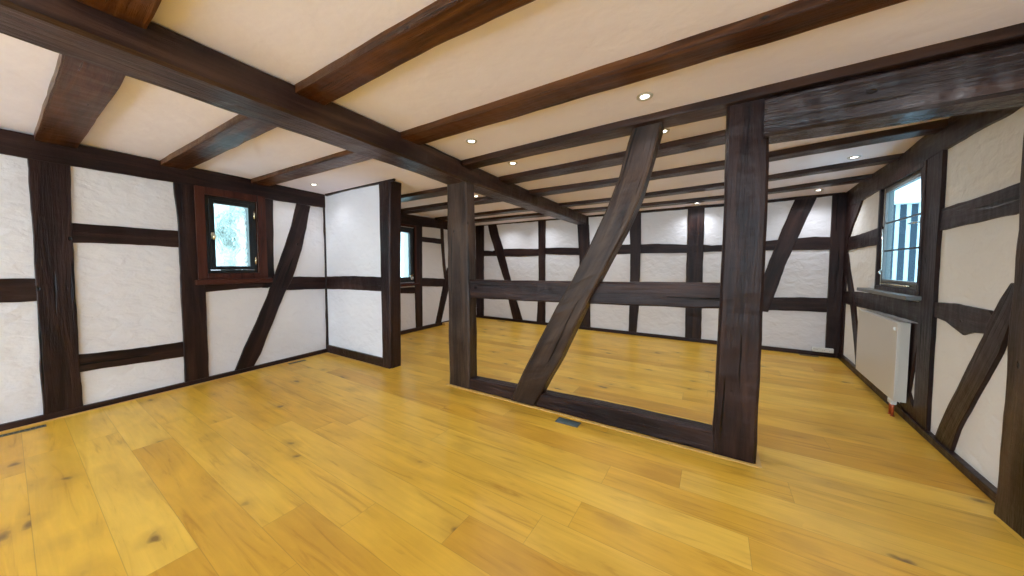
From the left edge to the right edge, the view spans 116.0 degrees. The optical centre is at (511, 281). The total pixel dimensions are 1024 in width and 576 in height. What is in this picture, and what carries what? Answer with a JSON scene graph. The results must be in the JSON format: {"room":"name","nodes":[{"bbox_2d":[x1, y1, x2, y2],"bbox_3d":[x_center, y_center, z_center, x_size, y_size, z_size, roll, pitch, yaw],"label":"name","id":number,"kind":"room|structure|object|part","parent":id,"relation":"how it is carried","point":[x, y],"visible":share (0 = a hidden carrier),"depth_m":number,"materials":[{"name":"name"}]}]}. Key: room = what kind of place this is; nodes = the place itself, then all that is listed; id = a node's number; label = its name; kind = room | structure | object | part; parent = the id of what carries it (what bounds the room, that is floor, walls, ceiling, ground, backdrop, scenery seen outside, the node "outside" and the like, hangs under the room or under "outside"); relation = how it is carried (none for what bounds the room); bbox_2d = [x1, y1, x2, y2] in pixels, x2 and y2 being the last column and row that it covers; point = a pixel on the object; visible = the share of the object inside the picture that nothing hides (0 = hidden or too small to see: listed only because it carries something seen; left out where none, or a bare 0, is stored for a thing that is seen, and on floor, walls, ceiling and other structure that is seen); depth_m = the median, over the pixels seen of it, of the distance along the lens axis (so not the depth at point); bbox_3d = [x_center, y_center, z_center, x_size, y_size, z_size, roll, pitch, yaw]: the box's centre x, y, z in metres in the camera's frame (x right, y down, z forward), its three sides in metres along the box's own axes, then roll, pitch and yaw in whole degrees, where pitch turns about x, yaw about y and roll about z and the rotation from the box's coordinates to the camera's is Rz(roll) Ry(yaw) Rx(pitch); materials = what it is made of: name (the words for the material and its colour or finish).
{"room":"empty living room","nodes":[
{"label":"empty living room","id":0,"kind":"room"},
{"bbox_2d":[0,127,325,423],"bbox_3d":[-4.101,-0.040,2.298,0.300,2.360,5.556,1,3,28],"label":"wall","id":1,"kind":"structure","parent":0,"point":[127,296],"depth_m":2.97,"materials":[{"name":"paint"}]},
{"bbox_2d":[0,278,36,302],"bbox_3d":[-4.523,0.107,1.169,0.014,0.228,3.157,1,3,28],"label":"rail","id":2,"kind":"object","parent":1,"relation":"attached to","point":[12,289],"visible":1,"depth_m":2.48,"materials":[{"name":"brown wood"}]},
{"bbox_2d":[27,158,82,414],"bbox_3d":[-3.745,0.072,2.633,0.022,2.125,0.213,1,3,28],"label":"timber post","id":3,"kind":"object","parent":1,"relation":"attached to","point":[49,184],"visible":1,"depth_m":2.62,"materials":[{"name":"brown wood"}]},
{"bbox_2d":[72,223,178,246],"bbox_3d":[-3.550,-0.424,2.987,0.014,0.172,0.678,1,3,28],"label":"rail","id":4,"kind":"object","parent":1,"relation":"attached to","point":[82,233],"visible":1,"depth_m":2.93,"materials":[{"name":"brown wood"}]},
{"bbox_2d":[79,342,183,371],"bbox_3d":[-3.549,0.697,3.042,0.014,0.183,0.700,1,3,28],"label":"rail","id":5,"kind":"object","parent":1,"relation":"attached to","point":[91,361],"visible":1,"depth_m":2.99,"materials":[{"name":"brown wood"}]},
{"bbox_2d":[0,128,324,207],"bbox_3d":[-3.962,-1.045,2.164,0.026,0.221,5.535,1,3,28],"label":"plate","id":6,"kind":"object","parent":1,"relation":"attached to","point":[12,143],"visible":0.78,"depth_m":2.99,"materials":[{"name":"brown wood"}]},
{"bbox_2d":[0,349,327,432],"bbox_3d":[-3.966,1.115,2.255,0.030,0.058,5.508,1,3,28],"label":"baseboard","id":7,"kind":"structure","parent":1,"relation":"attached to","point":[14,424],"depth_m":3.03,"materials":[{"name":"brown wood"}]},
{"bbox_2d":[173,182,208,381],"bbox_3d":[-3.359,0.048,3.361,0.022,2.160,0.211,1,3,28],"label":"timber post","id":8,"kind":"object","parent":1,"relation":"attached to","point":[192,296],"visible":0.97,"depth_m":3.34,"materials":[{"name":"brown wood"}]},
{"bbox_2d":[194,185,272,291],"bbox_3d":[-3.263,-0.464,3.720,0.335,1.129,0.730,1,3,28],"label":"window","id":9,"kind":"structure","parent":1,"relation":"in","point":[227,223],"depth_m":3.64,"materials":[{"name":"brown wood"}]},
{"bbox_3d":[-3.248,-0.496,3.486,0.054,0.081,0.032,1,3,28],"label":"handle","id":10,"kind":"part","parent":9,"relation":"part of","materials":[{"name":"gold metal"}]},
{"bbox_3d":[-3.226,-0.524,3.675,0.060,0.855,0.481,1,3,28],"label":"frame","id":11,"kind":"part","parent":9,"relation":"part of","materials":[{"name":"black paint"}]},
{"bbox_3d":[-3.213,-0.524,3.669,0.057,0.773,0.398,1,3,28],"label":"sash","id":12,"kind":"part","parent":9,"relation":"part of","materials":[{"name":"black paint"}]},
{"bbox_3d":[-3.215,-0.524,3.670,0.006,0.693,0.318,1,3,28],"label":"pane","id":13,"kind":"part","parent":9,"relation":"part of","materials":[{"name":"clear glass"}]},
{"bbox_3d":[-3.159,-0.008,3.669,0.085,0.055,0.700,1,3,28],"label":"sill","id":14,"kind":"part","parent":9,"relation":"part of","materials":[{"name":"brown wood"}]},
{"bbox_3d":[-3.173,0.022,3.721,0.014,0.158,0.686,1,3,28],"label":"timber rail","id":15,"kind":"part","parent":9,"relation":"part of","materials":[{"name":"brown wood"}]},
{"bbox_2d":[263,199,273,287],"bbox_3d":[-3.030,-0.487,3.969,0.014,1.128,0.149,1,3,28],"label":"timber post","id":16,"kind":"object","parent":1,"relation":"attached to","point":[268,202],"visible":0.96,"depth_m":3.98,"materials":[{"name":"brown wood"}]},
{"bbox_2d":[235,203,309,370],"bbox_3d":[-2.997,0.003,4.049,0.018,2.076,0.925,1,3,28],"label":"brace","id":17,"kind":"object","parent":1,"relation":"attached to","point":[285,270],"visible":0.99,"depth_m":4.07,"materials":[{"name":"brown wood"}]},
{"bbox_2d":[287,276,325,289],"bbox_3d":[-2.822,0.019,4.386,0.014,0.190,0.597,1,3,28],"label":"rail","id":18,"kind":"object","parent":1,"relation":"attached to","point":[297,283],"visible":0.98,"depth_m":4.39,"materials":[{"name":"brown wood"}]},
{"bbox_2d":[323,208,328,348],"bbox_3d":[-2.680,-0.124,4.643,0.018,2.233,0.090,1,3,28],"label":"timber post","id":19,"kind":"object","parent":1,"relation":"attached to","point":[324,224],"visible":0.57,"depth_m":4.62,"materials":[{"name":"brown wood"}]},
{"bbox_2d":[325,185,382,357],"bbox_3d":[-2.100,-0.092,4.331,1.330,2.270,0.110,2,3,32],"label":"wall","id":20,"kind":"structure","parent":0,"point":[352,217],"depth_m":4.26,"materials":[{"name":"paint"}]},
{"bbox_2d":[326,276,380,290],"bbox_3d":[-2.109,0.021,4.269,1.364,0.201,0.014,2,3,32],"label":"rail","id":21,"kind":"object","parent":20,"relation":"attached to","point":[369,283],"visible":0.98,"depth_m":4.25,"materials":[{"name":"brown wood"}]},
{"bbox_2d":[327,345,382,366],"bbox_3d":[-2.146,0.989,4.330,1.290,0.110,0.028,2,3,32],"label":"baseboard","id":22,"kind":"structure","parent":20,"relation":"attached to","point":[363,357],"depth_m":4.27,"materials":[{"name":"brown wood"}]},
{"bbox_2d":[325,178,395,195],"bbox_3d":[-1.994,-1.238,4.129,1.558,0.090,0.026,2,3,32],"label":"plate","id":23,"kind":"object","parent":20,"relation":"attached to","point":[393,179],"visible":0.41,"depth_m":4.09,"materials":[{"name":"brown wood"}]},
{"bbox_2d":[401,213,448,330],"bbox_3d":[-1.910,-0.235,6.383,0.300,2.360,3.716,2,3,29],"label":"wall","id":24,"kind":"structure","parent":0,"point":[432,267],"depth_m":6.50,"materials":[{"name":"paint"}]},
{"bbox_2d":[400,223,419,293],"bbox_3d":[-2.044,-0.407,5.803,0.140,1.301,0.867,2,3,29],"label":"window","id":25,"kind":"structure","parent":24,"relation":"in","point":[408,236],"depth_m":6.01,"materials":[{"name":"brown wood"}]},
{"bbox_3d":[-2.045,-0.494,5.855,0.006,0.828,0.432,2,3,29],"label":"pane","id":26,"kind":"part","parent":25,"relation":"part of","materials":[{"name":"clear glass"}]},
{"bbox_3d":[-2.043,-0.495,5.854,0.057,0.930,0.536,2,3,29],"label":"sash","id":27,"kind":"part","parent":25,"relation":"part of","materials":[{"name":"black paint"}]},
{"bbox_3d":[-2.055,-0.495,5.861,0.060,1.026,0.636,2,3,29],"label":"frame","id":28,"kind":"part","parent":25,"relation":"part of","materials":[{"name":"black paint"}]},
{"bbox_3d":[-2.053,0.172,5.820,0.014,0.142,0.839,2,3,29],"label":"timber rail","id":29,"kind":"part","parent":25,"relation":"part of","materials":[{"name":"brown wood"}]},
{"bbox_3d":[-1.995,0.063,5.851,0.080,0.045,0.775,2,3,29],"label":"sill","id":30,"kind":"part","parent":25,"relation":"part of","materials":[{"name":"brown wood"}]},
{"bbox_2d":[413,226,422,327],"bbox_3d":[-1.819,-0.065,6.224,0.022,2.091,0.224,2,3,29],"label":"timber post","id":31,"kind":"object","parent":24,"relation":"attached to","point":[418,289],"visible":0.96,"depth_m":6.22,"materials":[{"name":"brown wood"}]},
{"bbox_2d":[401,213,446,229],"bbox_3d":[-1.543,-1.203,6.663,0.026,0.210,2.632,2,3,29],"label":"plate","id":32,"kind":"object","parent":24,"relation":"attached to","point":[408,219],"visible":0.41,"depth_m":6.26,"materials":[{"name":"brown wood"}]},
{"bbox_2d":[401,320,448,334],"bbox_3d":[-1.771,0.913,6.349,0.030,0.070,3.536,2,3,29],"label":"baseboard","id":33,"kind":"structure","parent":24,"relation":"attached to","point":[440,323],"depth_m":6.30,"materials":[{"name":"brown wood"}]},
{"bbox_2d":[422,237,440,243],"bbox_3d":[-1.641,-0.842,6.516,0.014,0.113,0.620,2,3,29],"label":"rail","id":34,"kind":"object","parent":24,"relation":"attached to","point":[424,239],"visible":1,"depth_m":6.51,"materials":[{"name":"brown wood"}]},
{"bbox_2d":[422,278,444,286],"bbox_3d":[-1.613,0.014,6.608,0.014,0.222,0.766,2,3,29],"label":"rail","id":35,"kind":"object","parent":24,"relation":"attached to","point":[436,282],"visible":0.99,"depth_m":6.57,"materials":[{"name":"brown wood"}]},
{"bbox_2d":[435,268,447,322],"bbox_3d":[-1.462,0.291,6.889,0.018,1.176,0.568,2,3,29],"label":"brace","id":36,"kind":"object","parent":24,"relation":"attached to","point":[444,293],"visible":0.74,"depth_m":6.85,"materials":[{"name":"brown wood"}]},
{"bbox_2d":[440,229,445,277],"bbox_3d":[-1.464,-0.609,6.842,0.018,1.054,0.166,2,3,29],"label":"timber post","id":37,"kind":"object","parent":24,"relation":"attached to","point":[441,230],"visible":1,"depth_m":6.82,"materials":[{"name":"brown wood"}]},
{"bbox_2d":[0,317,1023,575],"bbox_3d":[-0.586,1.216,2.321,7.000,0.150,9.600,2,3,32],"label":"floor","id":38,"kind":"structure","parent":0,"point":[326,464],"depth_m":1.89,"materials":[{"name":"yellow wood"}]},
{"bbox_2d":[0,424,45,436],"bbox_3d":[-3.747,1.135,2.393,0.050,0.004,0.300,2,3,32],"label":"floor vent","id":39,"kind":"object","parent":38,"relation":"in","point":[44,425],"visible":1,"depth_m":2.44,"materials":[{"name":"grey metal"}]},
{"bbox_2d":[379,181,400,368],"bbox_3d":[-1.484,-0.071,3.951,0.225,2.265,0.178,2,3,32],"label":"timber post","id":40,"kind":"object","parent":38,"relation":"on","point":[389,192],"visible":1,"depth_m":3.89,"materials":[{"name":"brown wood"}]},
{"bbox_2d":[447,182,476,388],"bbox_3d":[-0.518,0.025,3.343,0.297,2.130,0.144,2,3,32],"label":"timber post","id":41,"kind":"object","parent":38,"relation":"on","point":[460,196],"visible":0.95,"depth_m":3.28,"materials":[{"name":"brown wood"}]},
{"bbox_2d":[555,417,580,427],"bbox_3d":[0.450,1.126,2.568,0.190,0.006,0.090,2,3,32],"label":"socket","id":42,"kind":"object","parent":38,"relation":"on","point":[565,421],"visible":1,"depth_m":2.56,"materials":[{"name":"grey metal"}]},
{"bbox_3d":[0.412,1.123,2.592,0.080,0.002,0.072,2,3,32],"label":"lid","id":43,"kind":"part","parent":42,"relation":"part of","materials":[{"name":"grey"}]},
{"bbox_3d":[0.487,1.125,2.545,0.080,0.002,0.072,2,3,32],"label":"lid","id":44,"kind":"part","parent":42,"relation":"part of","materials":[{"name":"grey"}]},
{"bbox_2d":[511,122,663,405],"bbox_3d":[0.534,0.006,2.625,1.255,2.213,0.148,2,3,35],"label":"brace","id":45,"kind":"object","parent":38,"relation":"on","point":[628,195],"visible":1,"depth_m":2.47,"materials":[{"name":"brown wood"}]},
{"bbox_2d":[469,376,712,451],"bbox_3d":[0.487,1.047,2.751,2.110,0.152,0.120,2,3,32],"label":"beam","id":46,"kind":"structure","parent":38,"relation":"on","point":[695,434],"depth_m":2.48,"materials":[{"name":"brown wood"}]},
{"bbox_2d":[446,383,757,467],"bbox_3d":[0.419,1.119,2.700,2.632,0.006,0.024,2,3,32],"label":"trim","id":47,"kind":"structure","parent":38,"relation":"on","point":[550,411],"depth_m":2.43,"materials":[{"name":"brown wood"}]},
{"bbox_2d":[712,99,768,463],"bbox_3d":[1.467,0.020,2.067,0.246,2.262,0.268,2,3,32],"label":"timber post","id":48,"kind":"object","parent":38,"relation":"on","point":[746,173],"visible":0.94,"depth_m":2.00,"materials":[{"name":"brown wood"}]},
{"bbox_2d":[470,279,719,307],"bbox_3d":[0.502,0.084,2.709,2.130,0.210,0.114,2,3,32],"label":"rail","id":49,"kind":"object","parent":48,"relation":"attached to","point":[666,294],"visible":0.86,"depth_m":2.45,"materials":[{"name":"brown wood"}]},
{"bbox_2d":[763,42,1023,143],"bbox_3d":[1.944,-0.931,1.613,1.075,0.230,0.230,2,3,32],"label":"lintel beam","id":50,"kind":"structure","parent":48,"relation":"attached to","point":[989,79],"depth_m":1.55,"materials":[{"name":"brown wood"}]},
{"bbox_2d":[756,449,761,468],"bbox_3d":[1.602,1.148,2.091,0.024,0.006,0.250,2,3,32],"label":"trim","id":51,"kind":"structure","parent":38,"relation":"on","point":[758,463],"depth_m":2.04,"materials":[{"name":"brown wood"}]},
{"bbox_2d":[825,193,848,357],"bbox_3d":[4.388,-0.073,4.306,0.162,2.235,0.142,2,3,32],"label":"timber post","id":52,"kind":"object","parent":38,"relation":"on","point":[837,282],"visible":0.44,"depth_m":4.33,"materials":[{"name":"brown wood"}]},
{"bbox_2d":[994,135,1023,538],"bbox_3d":[2.432,0.041,1.448,0.112,2.280,0.248,2,3,32],"label":"timber post","id":53,"kind":"object","parent":38,"relation":"on","point":[1009,503],"visible":1,"depth_m":1.53,"materials":[{"name":"brown wood"}]},
{"bbox_2d":[0,0,1023,225],"bbox_3d":[-0.586,-1.240,2.203,7.000,0.294,9.600,2,3,32],"label":"ceiling","id":54,"kind":"structure","parent":0,"point":[537,43],"depth_m":1.72,"materials":[{"name":"paint"}]},
{"bbox_2d":[34,0,161,147],"bbox_3d":[-1.342,-1.076,1.103,5.702,0.063,0.231,2,3,33],"label":"joist","id":55,"kind":"object","parent":54,"relation":"attached to","point":[78,92],"visible":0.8,"depth_m":1.81,"materials":[{"name":"brown wood"}]},
{"bbox_2d":[0,0,586,224],"bbox_3d":[-1.035,-1.065,2.423,0.314,0.246,9.060,2,3,32],"label":"girder","id":56,"kind":"object","parent":54,"relation":"attached to","point":[157,55],"visible":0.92,"depth_m":1.59,"materials":[{"name":"brown wood"}]},
{"bbox_2d":[160,0,534,169],"bbox_3d":[-0.961,-1.101,1.736,5.732,0.059,0.208,2,3,31],"label":"joist","id":57,"kind":"object","parent":54,"relation":"attached to","point":[441,21],"visible":0.81,"depth_m":1.54,"materials":[{"name":"brown wood"}]},
{"bbox_2d":[466,139,476,143],"bbox_3d":[-0.333,-1.151,2.628,0.096,0.008,0.096,2,3,32],"label":"recessed light","id":58,"kind":"object","parent":54,"relation":"in","point":[469,141],"visible":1,"depth_m":2.63,"materials":[{"name":"white"}]},
{"bbox_2d":[401,129,725,201],"bbox_3d":[0.189,-1.166,3.482,6.065,0.054,0.322,2,3,35],"label":"joist","id":59,"kind":"object","parent":54,"relation":"attached to","point":[717,138],"visible":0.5,"depth_m":3.08,"materials":[{"name":"brown wood"}]},
{"bbox_2d":[251,0,907,185],"bbox_3d":[-0.555,-1.126,2.361,5.812,0.053,0.232,2,3,32],"label":"joist","id":60,"kind":"object","parent":54,"relation":"attached to","point":[799,16],"visible":0.88,"depth_m":1.61,"materials":[{"name":"brown wood"}]},
{"bbox_2d":[636,92,652,100],"bbox_3d":[0.803,-1.118,1.937,0.096,0.008,0.096,2,3,32],"label":"recessed light","id":61,"kind":"object","parent":54,"relation":"in","point":[645,96],"visible":1,"depth_m":1.93,"materials":[{"name":"white"}]},
{"bbox_2d":[435,153,902,220],"bbox_3d":[1.061,-1.217,4.865,6.291,0.058,0.407,2,3,36],"label":"joist","id":62,"kind":"object","parent":54,"relation":"attached to","point":[890,158],"visible":0.73,"depth_m":3.85,"materials":[{"name":"brown wood"}]},
{"bbox_2d":[475,174,871,222],"bbox_3d":[1.423,-1.238,5.451,6.348,0.055,0.473,2,3,35],"label":"joist","id":63,"kind":"object","parent":54,"relation":"attached to","point":[862,178],"visible":0.67,"depth_m":4.63,"materials":[{"name":"brown wood"}]},
{"bbox_2d":[401,118,947,213],"bbox_3d":[0.572,-1.186,4.080,6.176,0.059,0.356,2,3,35],"label":"joist","id":64,"kind":"object","parent":54,"relation":"attached to","point":[933,127],"visible":0.73,"depth_m":2.80,"materials":[{"name":"brown wood"}]},
{"bbox_2d":[461,22,1023,168],"bbox_3d":[0.870,-1.113,2.298,3.633,0.058,0.200,2,3,33],"label":"joist","id":65,"kind":"object","parent":54,"relation":"attached to","point":[715,107],"visible":0.81,"depth_m":1.86,"materials":[{"name":"brown wood"}]},
{"bbox_2d":[768,193,834,202],"bbox_3d":[4.072,-1.180,4.527,0.699,0.052,0.026,2,3,33],"label":"plate","id":66,"kind":"object","parent":54,"relation":"attached to","point":[821,195],"depth_m":4.52,"materials":[{"name":"brown wood"}]},
{"bbox_2d":[847,155,861,159],"bbox_3d":[3.154,-1.145,2.949,0.096,0.008,0.096,2,3,32],"label":"recessed light","id":67,"kind":"object","parent":54,"relation":"in","point":[857,156],"visible":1,"depth_m":2.95,"materials":[{"name":"grey"}]},
{"bbox_2d":[475,192,845,350],"bbox_3d":[1.879,-0.227,6.211,6.951,2.360,0.300,2,3,33],"label":"wall","id":68,"kind":"structure","parent":0,"point":[805,273],"depth_m":5.49,"materials":[{"name":"paint"}]},
{"bbox_2d":[476,226,483,315],"bbox_3d":[-0.776,-0.280,7.762,0.255,2.346,0.022,2,3,33],"label":"timber post","id":69,"kind":"object","parent":68,"relation":"attached to","point":[479,229],"visible":0.7,"depth_m":7.74,"materials":[{"name":"brown wood"}]},
{"bbox_2d":[484,250,495,255],"bbox_3d":[-0.528,-0.683,7.585,0.475,0.148,0.014,2,3,33],"label":"rail","id":70,"kind":"object","parent":68,"relation":"attached to","point":[486,253],"visible":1,"depth_m":7.58,"materials":[{"name":"brown wood"}]},
{"bbox_2d":[488,225,522,319],"bbox_3d":[-0.172,-0.269,7.367,0.993,2.274,0.018,2,3,33],"label":"brace","id":71,"kind":"object","parent":68,"relation":"attached to","point":[493,230],"visible":0.72,"depth_m":7.38,"materials":[{"name":"brown wood"}]},
{"bbox_2d":[478,218,559,225],"bbox_3d":[0.089,-1.316,7.141,2.129,0.030,0.026,2,3,33],"label":"plate","id":72,"kind":"object","parent":68,"relation":"attached to","point":[555,218],"depth_m":7.02,"materials":[{"name":"brown wood"}]},
{"bbox_2d":[503,249,537,256],"bbox_3d":[0.155,-0.654,7.136,1.104,0.186,0.014,2,3,33],"label":"rail","id":73,"kind":"object","parent":68,"relation":"attached to","point":[507,252],"visible":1,"depth_m":7.11,"materials":[{"name":"brown wood"}]},
{"bbox_2d":[537,221,545,321],"bbox_3d":[0.625,-0.235,6.843,0.208,2.255,0.022,2,3,33],"label":"timber post","id":74,"kind":"object","parent":68,"relation":"attached to","point":[541,311],"visible":0.75,"depth_m":6.82,"materials":[{"name":"brown wood"}]},
{"bbox_2d":[545,248,578,254],"bbox_3d":[1.026,-0.624,6.565,0.813,0.169,0.014,2,3,33],"label":"rail","id":75,"kind":"object","parent":68,"relation":"attached to","point":[558,251],"visible":1,"depth_m":6.55,"materials":[{"name":"brown wood"}]},
{"bbox_2d":[577,217,590,326],"bbox_3d":[1.414,-0.218,6.324,0.302,2.259,0.022,2,3,33],"label":"timber post","id":76,"kind":"object","parent":68,"relation":"attached to","point":[583,229],"visible":0.45,"depth_m":6.30,"materials":[{"name":"brown wood"}]},
{"bbox_2d":[587,214,603,216],"bbox_3d":[1.606,-1.264,6.146,0.313,0.039,0.026,2,3,33],"label":"plate","id":77,"kind":"object","parent":68,"relation":"attached to","point":[599,215],"depth_m":6.13,"materials":[{"name":"brown wood"}]},
{"bbox_2d":[617,244,629,253],"bbox_3d":[1.840,-0.609,6.030,0.807,0.183,0.014,2,3,33],"label":"rail","id":78,"kind":"object","parent":68,"relation":"attached to","point":[624,249],"visible":0.33,"depth_m":5.87,"materials":[{"name":"brown wood"}]},
{"bbox_2d":[629,213,640,331],"bbox_3d":[2.216,-0.175,5.798,0.211,2.217,0.022,2,3,33],"label":"timber post","id":79,"kind":"object","parent":68,"relation":"attached to","point":[635,231],"visible":0.69,"depth_m":5.78,"materials":[{"name":"brown wood"}]},
{"bbox_2d":[476,315,835,357],"bbox_3d":[1.775,0.928,6.137,6.380,0.060,0.030,2,3,33],"label":"baseboard","id":80,"kind":"structure","parent":68,"relation":"attached to","point":[789,350],"depth_m":5.53,"materials":[{"name":"brown wood"}]},
{"bbox_2d":[641,244,686,252],"bbox_3d":[2.607,-0.576,5.527,0.791,0.174,0.014,2,3,33],"label":"rail","id":81,"kind":"object","parent":68,"relation":"attached to","point":[645,248],"visible":1,"depth_m":5.51,"materials":[{"name":"brown wood"}]},
{"bbox_2d":[638,204,723,212],"bbox_3d":[2.791,-1.221,5.368,1.265,0.050,0.026,2,3,33],"label":"plate","id":82,"kind":"object","parent":68,"relation":"attached to","point":[722,205],"depth_m":5.32,"materials":[{"name":"brown wood"}]},
{"bbox_2d":[685,208,704,338],"bbox_3d":[3.009,-0.138,5.279,0.245,2.181,0.022,2,3,33],"label":"timber post","id":83,"kind":"object","parent":68,"relation":"attached to","point":[695,221],"visible":0.82,"depth_m":5.26,"materials":[{"name":"brown wood"}]},
{"bbox_2d":[703,240,777,251],"bbox_3d":[3.495,-0.549,4.944,0.969,0.157,0.014,2,3,33],"label":"rail","id":84,"kind":"object","parent":68,"relation":"attached to","point":[770,245],"visible":0.46,"depth_m":5.07,"materials":[{"name":"brown wood"}]},
{"bbox_2d":[763,198,815,311],"bbox_3d":[3.946,-0.375,4.653,0.682,1.662,0.018,2,3,33],"label":"brace","id":85,"kind":"object","parent":68,"relation":"attached to","point":[800,209],"visible":0.84,"depth_m":4.63,"materials":[{"name":"brown wood"}]},
{"bbox_2d":[769,297,826,311],"bbox_3d":[4.089,0.322,4.595,0.743,0.222,0.014,2,3,33],"label":"rail","id":86,"kind":"object","parent":68,"relation":"attached to","point":[779,303],"visible":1,"depth_m":4.57,"materials":[{"name":"brown wood"}]},
{"bbox_2d":[793,237,829,249],"bbox_3d":[4.194,-0.537,4.485,0.468,0.187,0.014,2,3,33],"label":"rail","id":87,"kind":"object","parent":68,"relation":"attached to","point":[808,243],"visible":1,"depth_m":4.47,"materials":[{"name":"brown wood"}]},
{"bbox_2d":[812,347,833,352],"bbox_3d":[4.296,0.938,4.429,0.213,0.061,0.052,2,3,32],"label":"power socket","id":88,"kind":"object","parent":68,"relation":"attached to","point":[817,349],"visible":1,"depth_m":4.41,"materials":[{"name":"white plastic"}]},
{"bbox_2d":[843,106,1023,487],"bbox_3d":[1.958,0.037,0.688,0.060,2.360,9.263,2,3,35],"label":"wall","id":89,"kind":"structure","parent":0,"point":[977,262],"depth_m":1.95,"materials":[{"name":"paint"}]},
{"bbox_2d":[845,253,857,365],"bbox_3d":[4.219,0.285,3.970,0.018,1.386,0.795,2,3,35],"label":"brace","id":90,"kind":"object","parent":89,"relation":"attached to","point":[853,308],"visible":0.84,"depth_m":3.95,"materials":[{"name":"brown wood"}]},
{"bbox_2d":[846,200,863,251],"bbox_3d":[4.320,-0.696,4.067,0.018,0.771,0.808,2,3,35],"label":"brace","id":91,"kind":"object","parent":89,"relation":"attached to","point":[853,210],"visible":0.6,"depth_m":4.06,"materials":[{"name":"brown wood"}]},
{"bbox_2d":[856,309,910,416],"bbox_3d":[3.483,0.710,3.031,0.114,0.792,1.049,2,3,35],"label":"radiator","id":92,"kind":"object","parent":89,"relation":"attached to","point":[883,341],"visible":1,"depth_m":2.81,"materials":[{"name":"white metal"}]},
{"bbox_2d":[861,309,910,323],"bbox_3d":[3.484,0.322,3.013,0.053,0.014,1.045,2,3,35],"label":"grille","id":93,"kind":"object","parent":92,"relation":"attached to","point":[889,320],"depth_m":2.93,"materials":[{"name":"white metal"}]},
{"bbox_3d":[3.182,0.664,2.603,0.055,0.645,0.006,2,3,35],"label":"panel","id":94,"kind":"part","parent":92,"relation":"part of","materials":[{"name":"white metal"}]},
{"bbox_2d":[845,160,926,322],"bbox_3d":[3.808,-0.321,3.378,0.160,1.302,2.341,2,3,35],"label":"window","id":95,"kind":"structure","parent":89,"relation":"in","point":[899,253],"depth_m":2.89,"materials":[{"name":"grey paint"}]},
{"bbox_3d":[4.090,-0.482,3.747,0.014,0.191,1.402,2,3,35],"label":"timber rail","id":96,"kind":"part","parent":95,"relation":"part of","materials":[{"name":"brown wood"}]},
{"bbox_3d":[3.658,-0.298,3.175,0.047,0.447,0.025,-1,3,-23],"label":"latch rod","id":97,"kind":"part","parent":95,"relation":"part of","materials":[{"name":"silver metal"}]},
{"bbox_3d":[3.796,0.225,3.365,0.014,0.214,2.264,2,3,35],"label":"timber rail","id":98,"kind":"part","parent":95,"relation":"part of","materials":[{"name":"brown wood"}]},
{"bbox_3d":[3.482,0.105,2.989,0.100,0.035,1.280,2,3,35],"label":"sill","id":99,"kind":"part","parent":95,"relation":"part of","materials":[{"name":"grey paint"}]},
{"bbox_3d":[3.466,-0.433,2.828,0.041,0.892,0.848,2,3,35],"label":"sash","id":100,"kind":"part","parent":95,"relation":"part of","materials":[{"name":"grey paint"}]},
{"bbox_3d":[3.474,-0.425,2.822,0.050,0.956,0.884,2,3,35],"label":"frame","id":101,"kind":"part","parent":95,"relation":"part of","materials":[{"name":"grey paint"}]},
{"bbox_3d":[3.465,-0.434,2.828,0.004,0.850,0.808,2,3,35],"label":"pane","id":102,"kind":"part","parent":95,"relation":"part of","materials":[{"name":"clear glass"}]},
{"bbox_2d":[900,322,917,416],"bbox_3d":[3.250,0.708,2.617,0.018,0.778,0.329,2,3,35],"label":"brace","id":103,"kind":"object","parent":89,"relation":"attached to","point":[908,406],"visible":0.46,"depth_m":2.57,"materials":[{"name":"brown wood"}]},
{"bbox_2d":[837,353,996,502],"bbox_3d":[3.522,1.068,3.034,0.035,0.085,3.599,2,3,35],"label":"baseboard","id":104,"kind":"structure","parent":89,"relation":"attached to","point":[981,482],"depth_m":2.17,"materials":[{"name":"brown wood"}]},
{"bbox_2d":[912,149,947,430],"bbox_3d":[3.132,0.063,2.424,0.022,2.058,0.341,2,3,35],"label":"timber post","id":105,"kind":"object","parent":89,"relation":"attached to","point":[936,178],"visible":0.82,"depth_m":2.35,"materials":[{"name":"brown wood"}]},
{"bbox_2d":[846,106,1022,205],"bbox_3d":[3.174,-1.031,2.434,0.026,0.281,4.587,2,3,35],"label":"plate","id":106,"kind":"object","parent":89,"relation":"attached to","point":[959,128],"visible":0.63,"depth_m":2.39,"materials":[{"name":"brown wood"}]},
{"bbox_2d":[934,302,992,334],"bbox_3d":[2.863,0.238,2.043,0.014,0.190,0.683,2,3,35],"label":"rail","id":107,"kind":"object","parent":89,"relation":"attached to","point":[965,319],"visible":0.95,"depth_m":2.00,"materials":[{"name":"brown wood"}]},
{"bbox_2d":[934,283,1013,451],"bbox_3d":[2.776,0.569,1.939,0.018,1.157,0.731,2,3,35],"label":"brace","id":108,"kind":"object","parent":89,"relation":"attached to","point":[991,348],"visible":0.8,"depth_m":1.86,"materials":[{"name":"brown wood"}]},
{"bbox_2d":[940,183,1019,230],"bbox_3d":[2.787,-0.436,1.903,0.014,0.182,0.894,2,3,35],"label":"rail","id":109,"kind":"object","parent":89,"relation":"attached to","point":[1004,202],"visible":0.97,"depth_m":1.87,"materials":[{"name":"brown wood"}]}
]}

